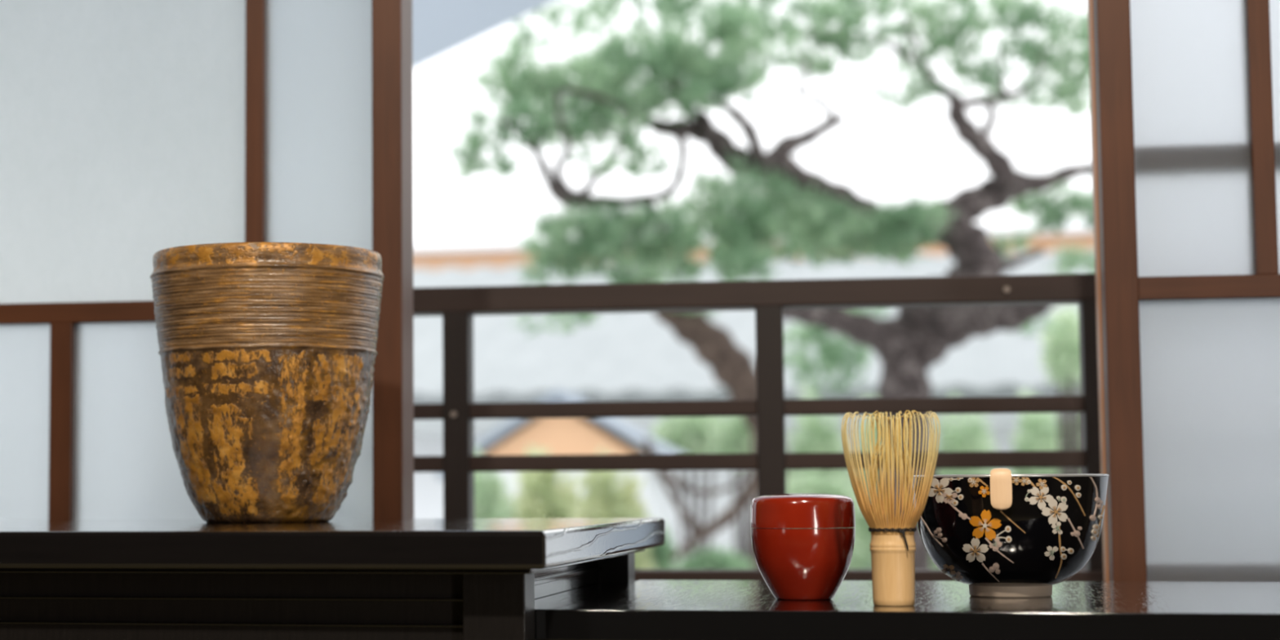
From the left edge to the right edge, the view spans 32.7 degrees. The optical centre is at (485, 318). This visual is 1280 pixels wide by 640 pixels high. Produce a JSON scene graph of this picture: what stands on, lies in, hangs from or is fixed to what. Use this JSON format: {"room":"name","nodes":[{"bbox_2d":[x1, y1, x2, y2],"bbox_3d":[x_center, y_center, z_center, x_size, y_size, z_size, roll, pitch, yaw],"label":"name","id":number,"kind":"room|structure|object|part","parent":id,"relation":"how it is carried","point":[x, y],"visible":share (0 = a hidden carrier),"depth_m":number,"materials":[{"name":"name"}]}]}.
{"room":"japanese tea room","nodes":[
{"label":"japanese tea room","id":0,"kind":"room"},
{"bbox_3d":[-0.217,0.783,-0.141,4.400,0.080,4.150,-1,-5,12],"label":"floor","id":1,"kind":"structure","parent":0,"visible":0},
{"bbox_2d":[0,517,665,639],"bbox_3d":[-0.441,0.514,1.575,1.089,0.726,0.517,-1,-5,12],"label":"table","id":2,"kind":"object","parent":1,"relation":"on","point":[335,579],"visible":0.94,"depth_m":1.31,"materials":[{"name":"black wood"}]},
{"bbox_3d":[-0.484,0.487,1.375,0.975,0.651,0.010,-1,-5,12],"label":"panel","id":3,"kind":"part","parent":2,"relation":"part of","materials":[{"name":"black wood"}]},
{"bbox_3d":[-0.487,0.193,1.392,0.975,0.002,0.005,-1,-5,12],"label":"molding","id":4,"kind":"part","parent":2,"relation":"part of","materials":[{"name":"black wood"}]},
{"bbox_3d":[-0.487,0.178,1.393,0.975,0.002,0.005,-1,-5,12],"label":"molding","id":5,"kind":"part","parent":2,"relation":"part of","materials":[{"name":"black wood"}]},
{"bbox_2d":[150,242,384,522],"bbox_3d":[-0.165,0.052,1.644,0.177,0.203,0.177,-4,-6,40],"label":"vase","id":6,"kind":"object","parent":2,"relation":"on","point":[268,353],"visible":1,"depth_m":1.58,"materials":[{"name":"brown ceramic"}]},
{"bbox_3d":[-0.439,0.176,1.601,1.056,0.004,0.465,-1,-5,12],"label":"molding","id":7,"kind":"part","parent":2,"relation":"part of","materials":[{"name":"black wood"}]},
{"bbox_3d":[0.010,0.500,1.264,0.038,0.701,0.030,-1,-5,12],"label":"corner post","id":8,"kind":"part","parent":2,"relation":"part of","materials":[{"name":"black wood"}]},
{"bbox_3d":[0.044,0.491,1.467,0.008,0.651,0.378,-1,-5,12],"label":"panel","id":9,"kind":"part","parent":2,"relation":"part of","materials":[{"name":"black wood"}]},
{"bbox_3d":[0.048,0.183,1.490,0.004,0.016,0.378,-1,-5,12],"label":"rail","id":10,"kind":"part","parent":2,"relation":"part of","materials":[{"name":"black wood"}]},
{"bbox_3d":[0.098,0.531,1.663,0.038,0.701,0.034,-1,-5,12],"label":"corner post","id":11,"kind":"part","parent":2,"relation":"part of","materials":[{"name":"black wood"}]},
{"bbox_2d":[534,579,1279,639],"bbox_3d":[0.653,0.515,1.357,1.224,0.678,0.423,-1,-5,12],"label":"table","id":12,"kind":"object","parent":1,"relation":"on","point":[641,609],"visible":0.87,"depth_m":1.29,"materials":[{"name":"black wood"}]},
{"bbox_2d":[750,493,855,599],"bbox_3d":[0.206,0.147,1.407,0.068,0.068,0.068,-1,-5,8],"label":"caddy","id":13,"kind":"object","parent":12,"relation":"on","point":[802,544],"visible":1,"depth_m":1.38,"materials":[{"name":"red ceramic"}]},
{"bbox_3d":[0.206,0.124,1.409,0.068,0.022,0.068,-1,-5,8],"label":"lid","id":14,"kind":"part","parent":13,"relation":"part of","materials":[{"name":"red ceramic"}]},
{"bbox_2d":[840,409,940,606],"bbox_3d":[0.249,0.115,1.327,0.061,0.119,0.061,-1,-5,11],"label":"whisk","id":15,"kind":"object","parent":12,"relation":"on","point":[892,548],"visible":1,"depth_m":1.31,"materials":[{"name":"brown wood"}]},
{"bbox_3d":[0.249,0.152,1.325,0.028,0.046,0.028,-1,-5,11],"label":"handle","id":16,"kind":"part","parent":15,"relation":"part of","materials":[{"name":"brown wood"}]},
{"bbox_2d":[909,473,1109,597],"bbox_3d":[0.345,0.143,1.430,0.129,0.080,0.129,-2,-5,18],"label":"bowl","id":17,"kind":"object","parent":12,"relation":"on","point":[1051,529],"visible":0.96,"depth_m":1.38,"materials":[{"name":"black ceramic"}]},
{"bbox_2d":[990,467,1012,509],"bbox_3d":[0.345,0.114,1.452,0.013,0.026,0.173,-1,-5,13],"label":"scoop","id":18,"kind":"object","parent":17,"relation":"on","point":[1001,485],"visible":1,"depth_m":1.37,"materials":[{"name":"brown wood"}]},
{"bbox_3d":[0.153,-0.301,1.926,4.300,2.400,0.120,-1,-5,9],"label":"wall","id":19,"kind":"structure","parent":0,"visible":0},
{"bbox_3d":[0.373,0.417,2.145,4.600,0.100,0.440,-1,-5,12],"label":"deck","id":20,"kind":"object","parent":19,"relation":"attached to","visible":0},
{"bbox_2d":[413,273,1103,581],"bbox_3d":[0.294,0.187,2.130,1.215,0.448,0.050,-1,-5,9],"label":"balcony railing","id":21,"kind":"object","parent":20,"relation":"on","point":[457,306],"visible":0.26,"depth_m":2.13,"materials":[{"name":"brown wood"}]},
{"bbox_3d":[-0.027,0.145,2.182,0.026,0.303,0.034,-1,-5,9],"label":"post","id":22,"kind":"part","parent":21,"relation":"part of","materials":[{"name":"brown wood"}]},
{"bbox_3d":[0.295,0.087,2.134,1.200,0.016,0.022,-1,-5,9],"label":"rail","id":23,"kind":"part","parent":21,"relation":"part of","materials":[{"name":"brown wood"}]},
{"bbox_3d":[0.295,0.140,2.130,1.200,0.016,0.022,-1,-5,9],"label":"rail","id":24,"kind":"part","parent":21,"relation":"part of","materials":[{"name":"brown wood"}]},
{"bbox_3d":[0.295,-0.024,2.148,1.200,0.026,0.045,-1,-5,9],"label":"rail","id":25,"kind":"part","parent":21,"relation":"part of","materials":[{"name":"brown wood"}]},
{"bbox_3d":[0.281,0.139,2.132,0.027,0.303,0.034,-1,-5,9],"label":"post","id":26,"kind":"part","parent":21,"relation":"part of","materials":[{"name":"brown wood"}]},
{"bbox_3d":[0.297,0.268,2.123,1.200,0.044,0.049,-1,-5,9],"label":"rail","id":27,"kind":"part","parent":21,"relation":"part of","materials":[{"name":"brown wood"}]},
{"bbox_3d":[0.589,0.134,2.083,0.026,0.303,0.034,-1,-5,9],"label":"post","id":28,"kind":"part","parent":21,"relation":"part of","materials":[{"name":"brown wood"}]},
{"label":"outside","id":29,"kind":"structure","parent":0,"visible":0},
{"bbox_3d":[7.692,4.354,34.937,80.000,0.100,68.000,-1,-5,12],"label":"ground","id":30,"kind":"structure","parent":29,"visible":0},
{"bbox_2d":[412,0,557,69],"bbox_3d":[-0.206,-0.011,3.998,2.300,3.850,2.300,-1,-5,12],"label":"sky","id":31,"kind":"structure","parent":30,"relation":"on","point":[439,27],"depth_m":5.11,"materials":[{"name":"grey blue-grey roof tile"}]},
{"bbox_2d":[474,441,518,518],"bbox_3d":[-0.013,1.323,7.699,0.416,1.773,0.389,-1,-5,12],"label":"shrub","id":32,"kind":"object","parent":30,"relation":"on","point":[489,499],"visible":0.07,"depth_m":7.72,"materials":[{"name":"green plant"}]},
{"bbox_2d":[509,444,579,518],"bbox_3d":[0.221,1.369,8.265,0.481,1.768,0.411,-1,-5,12],"label":"shrub","id":33,"kind":"object","parent":30,"relation":"on","point":[537,499],"visible":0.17,"depth_m":8.27,"materials":[{"name":"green plant"}]},
{"bbox_2d":[435,389,684,524],"bbox_3d":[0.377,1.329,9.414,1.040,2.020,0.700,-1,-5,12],"label":"house","id":34,"kind":"structure","parent":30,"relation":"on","point":[562,436],"depth_m":9.20,"materials":[{"name":"orange-tan plaster"},{"name":"grey roof tile"}]},
{"bbox_2d":[568,445,658,568],"bbox_3d":[0.436,1.321,7.600,0.460,1.757,0.387,-1,-5,12],"label":"shrub","id":35,"kind":"object","parent":30,"relation":"on","point":[603,500],"visible":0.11,"depth_m":7.63,"materials":[{"name":"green plant"}]},
{"bbox_2d":[648,524,679,568],"bbox_3d":[0.626,1.513,8.415,0.273,1.498,0.279,-1,-5,12],"label":"shrub","id":36,"kind":"object","parent":30,"relation":"on","point":[661,554],"visible":0.13,"depth_m":8.39,"materials":[{"name":"green plant"}]},
{"bbox_2d":[648,416,735,557],"bbox_3d":[1.085,1.462,11.141,0.498,2.021,0.424,-1,-5,12],"label":"shrub","id":37,"kind":"object","parent":30,"relation":"on","point":[677,433],"visible":0.52,"depth_m":11.12,"materials":[{"name":"green plant"}]},
{"bbox_3d":[1.087,1.542,11.141,0.165,1.860,0.127,-3,-5,30],"label":"stem","id":38,"kind":"part","parent":37,"relation":"part of","materials":[{"name":"plant"}]},
{"bbox_2d":[672,543,753,568],"bbox_3d":[0.839,1.517,7.863,0.329,1.401,0.286,-1,-5,12],"label":"shrub","id":39,"kind":"object","parent":30,"relation":"on","point":[714,558],"visible":0.37,"depth_m":7.87,"materials":[{"name":"green plant"}]},
{"bbox_2d":[708,416,789,560],"bbox_3d":[1.260,1.408,10.291,0.388,1.993,0.345,-1,-5,12],"label":"shrub","id":40,"kind":"object","parent":30,"relation":"on","point":[724,434],"visible":0.41,"depth_m":10.31,"materials":[{"name":"green plant"}]},
{"bbox_3d":[1.255,1.491,10.287,0.123,1.827,0.098,-3,-5,31],"label":"stem","id":41,"kind":"part","parent":40,"relation":"part of","materials":[{"name":"plant"}]},
{"bbox_2d":[413,224,1093,270],"bbox_3d":[2.739,1.407,21.877,14.400,3.790,6.400,-1,-5,12],"label":"building","id":42,"kind":"structure","parent":30,"relation":"on","point":[495,255],"depth_m":19.34,"materials":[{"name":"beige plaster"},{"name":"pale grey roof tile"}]},
{"bbox_2d":[413,248,1094,568],"bbox_3d":[1.922,1.182,15.785,11.800,3.294,8.050,-1,-5,12],"label":"building","id":43,"kind":"structure","parent":30,"relation":"on","point":[628,356],"depth_m":12.63,"materials":[{"name":"white paint"}]},
{"bbox_2d":[438,0,1094,568],"bbox_3d":[0.894,0.522,5.777,2.157,3.053,0.841,1,-5,-14],"label":"pine tree","id":44,"kind":"object","parent":30,"relation":"on","point":[908,344],"visible":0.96,"depth_m":5.71,"materials":[{"name":"green plant"}]},
{"bbox_2d":[506,275,1067,568],"bbox_3d":[0.978,1.005,7.030,1.920,2.286,0.654,1,-5,-22],"label":"leaning tree","id":45,"kind":"object","parent":30,"relation":"on","point":[731,366],"visible":0.56,"depth_m":6.85,"materials":[{"name":"brown plant"}]},
{"bbox_2d":[786,469,861,515],"bbox_3d":[1.299,1.422,8.424,0.397,1.672,0.342,-1,-5,12],"label":"shrub","id":46,"kind":"object","parent":30,"relation":"on","point":[811,482],"visible":0.26,"depth_m":8.43,"materials":[{"name":"green plant"}]},
{"bbox_2d":[786,382,867,565],"bbox_3d":[1.693,1.391,11.028,0.509,2.138,0.397,-1,-5,12],"label":"shrub","id":47,"kind":"object","parent":30,"relation":"on","point":[824,439],"visible":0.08,"depth_m":11.05,"materials":[{"name":"green plant"}]},
{"bbox_2d":[844,395,882,568],"bbox_3d":[1.816,1.356,9.864,0.434,2.024,0.359,-1,-5,12],"label":"shrub","id":48,"kind":"object","parent":30,"relation":"on","point":[862,538],"visible":0.05,"depth_m":9.85,"materials":[{"name":"green plant"}]},
{"bbox_2d":[931,392,999,568],"bbox_3d":[2.399,1.399,10.860,0.534,2.088,0.419,-1,-5,12],"label":"shrub","id":49,"kind":"object","parent":30,"relation":"on","point":[956,441],"visible":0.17,"depth_m":10.89,"materials":[{"name":"green plant"}]},
{"bbox_2d":[1008,386,1058,474],"bbox_3d":[2.494,1.328,9.723,0.456,2.050,0.362,-1,-5,12],"label":"shrub","id":50,"kind":"object","parent":30,"relation":"on","point":[1036,434],"visible":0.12,"depth_m":9.75,"materials":[{"name":"green plant"}]},
{"bbox_2d":[1036,304,1085,568],"bbox_3d":[2.145,1.062,7.868,0.234,2.292,0.298,-1,-5,12],"label":"shrub","id":51,"kind":"object","parent":30,"relation":"on","point":[1062,361],"visible":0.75,"depth_m":7.89,"materials":[{"name":"green plant"}]},
{"bbox_3d":[2.139,1.155,7.861,0.095,2.106,0.095,-3,-5,34],"label":"stem","id":52,"kind":"part","parent":51,"relation":"part of","materials":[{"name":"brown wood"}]},
{"bbox_2d":[1053,412,1082,473],"bbox_3d":[2.367,1.277,8.414,0.272,1.946,0.370,-1,-5,12],"label":"shrub","id":53,"kind":"object","parent":30,"relation":"on","point":[1069,420],"visible":0.02,"depth_m":8.45,"materials":[{"name":"green plant"}]},
{"bbox_3d":[0.233,-0.073,1.895,2.540,1.240,0.142,-1,-5,9],"label":"trim","id":54,"kind":"structure","parent":0,"visible":0},
{"bbox_2d":[0,0,413,519],"bbox_3d":[-0.527,-0.062,1.984,0.930,1.160,0.052,-1,-5,9],"label":"screen","id":55,"kind":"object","parent":54,"relation":"attached to","point":[131,131],"depth_m":1.94,"materials":[{"name":"white paper"}]},
{"bbox_3d":[-0.416,-0.306,1.977,0.420,0.595,0.003,-1,-5,9],"label":"pane","id":56,"kind":"part","parent":55,"relation":"part of","materials":[{"name":"white paper"}]},
{"bbox_3d":[-0.516,0.235,1.952,0.900,0.463,0.003,-1,-5,9],"label":"pane","id":57,"kind":"part","parent":55,"relation":"part of","materials":[{"name":"white paper"}]},
{"bbox_3d":[-0.142,-0.311,1.933,0.136,0.595,0.003,-1,-5,9],"label":"pane","id":58,"kind":"part","parent":55,"relation":"part of","materials":[{"name":"white paper"}]},
{"bbox_2d":[1087,0,1108,581],"bbox_3d":[0.526,-0.080,1.831,0.022,1.160,0.023,-1,-5,9],"label":"trim","id":59,"kind":"structure","parent":54,"relation":"attached to","point":[1090,5],"depth_m":1.82,"materials":[{"name":"brown wood"}]},
{"bbox_2d":[1092,0,1279,582],"bbox_3d":[0.978,-0.090,1.741,0.940,1.160,0.052,-1,-5,9],"label":"screen","id":60,"kind":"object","parent":54,"relation":"attached to","point":[1188,91],"depth_m":1.79,"materials":[{"name":"white paper"}]},
{"bbox_3d":[0.964,-0.333,1.755,0.910,0.592,0.003,-1,-5,9],"label":"pane","id":61,"kind":"part","parent":60,"relation":"part of","materials":[{"name":"white paper"}]},
{"bbox_3d":[0.968,0.206,1.712,0.910,0.466,0.003,-1,-5,9],"label":"pane","id":62,"kind":"part","parent":60,"relation":"part of","materials":[{"name":"white paper"}]}
]}

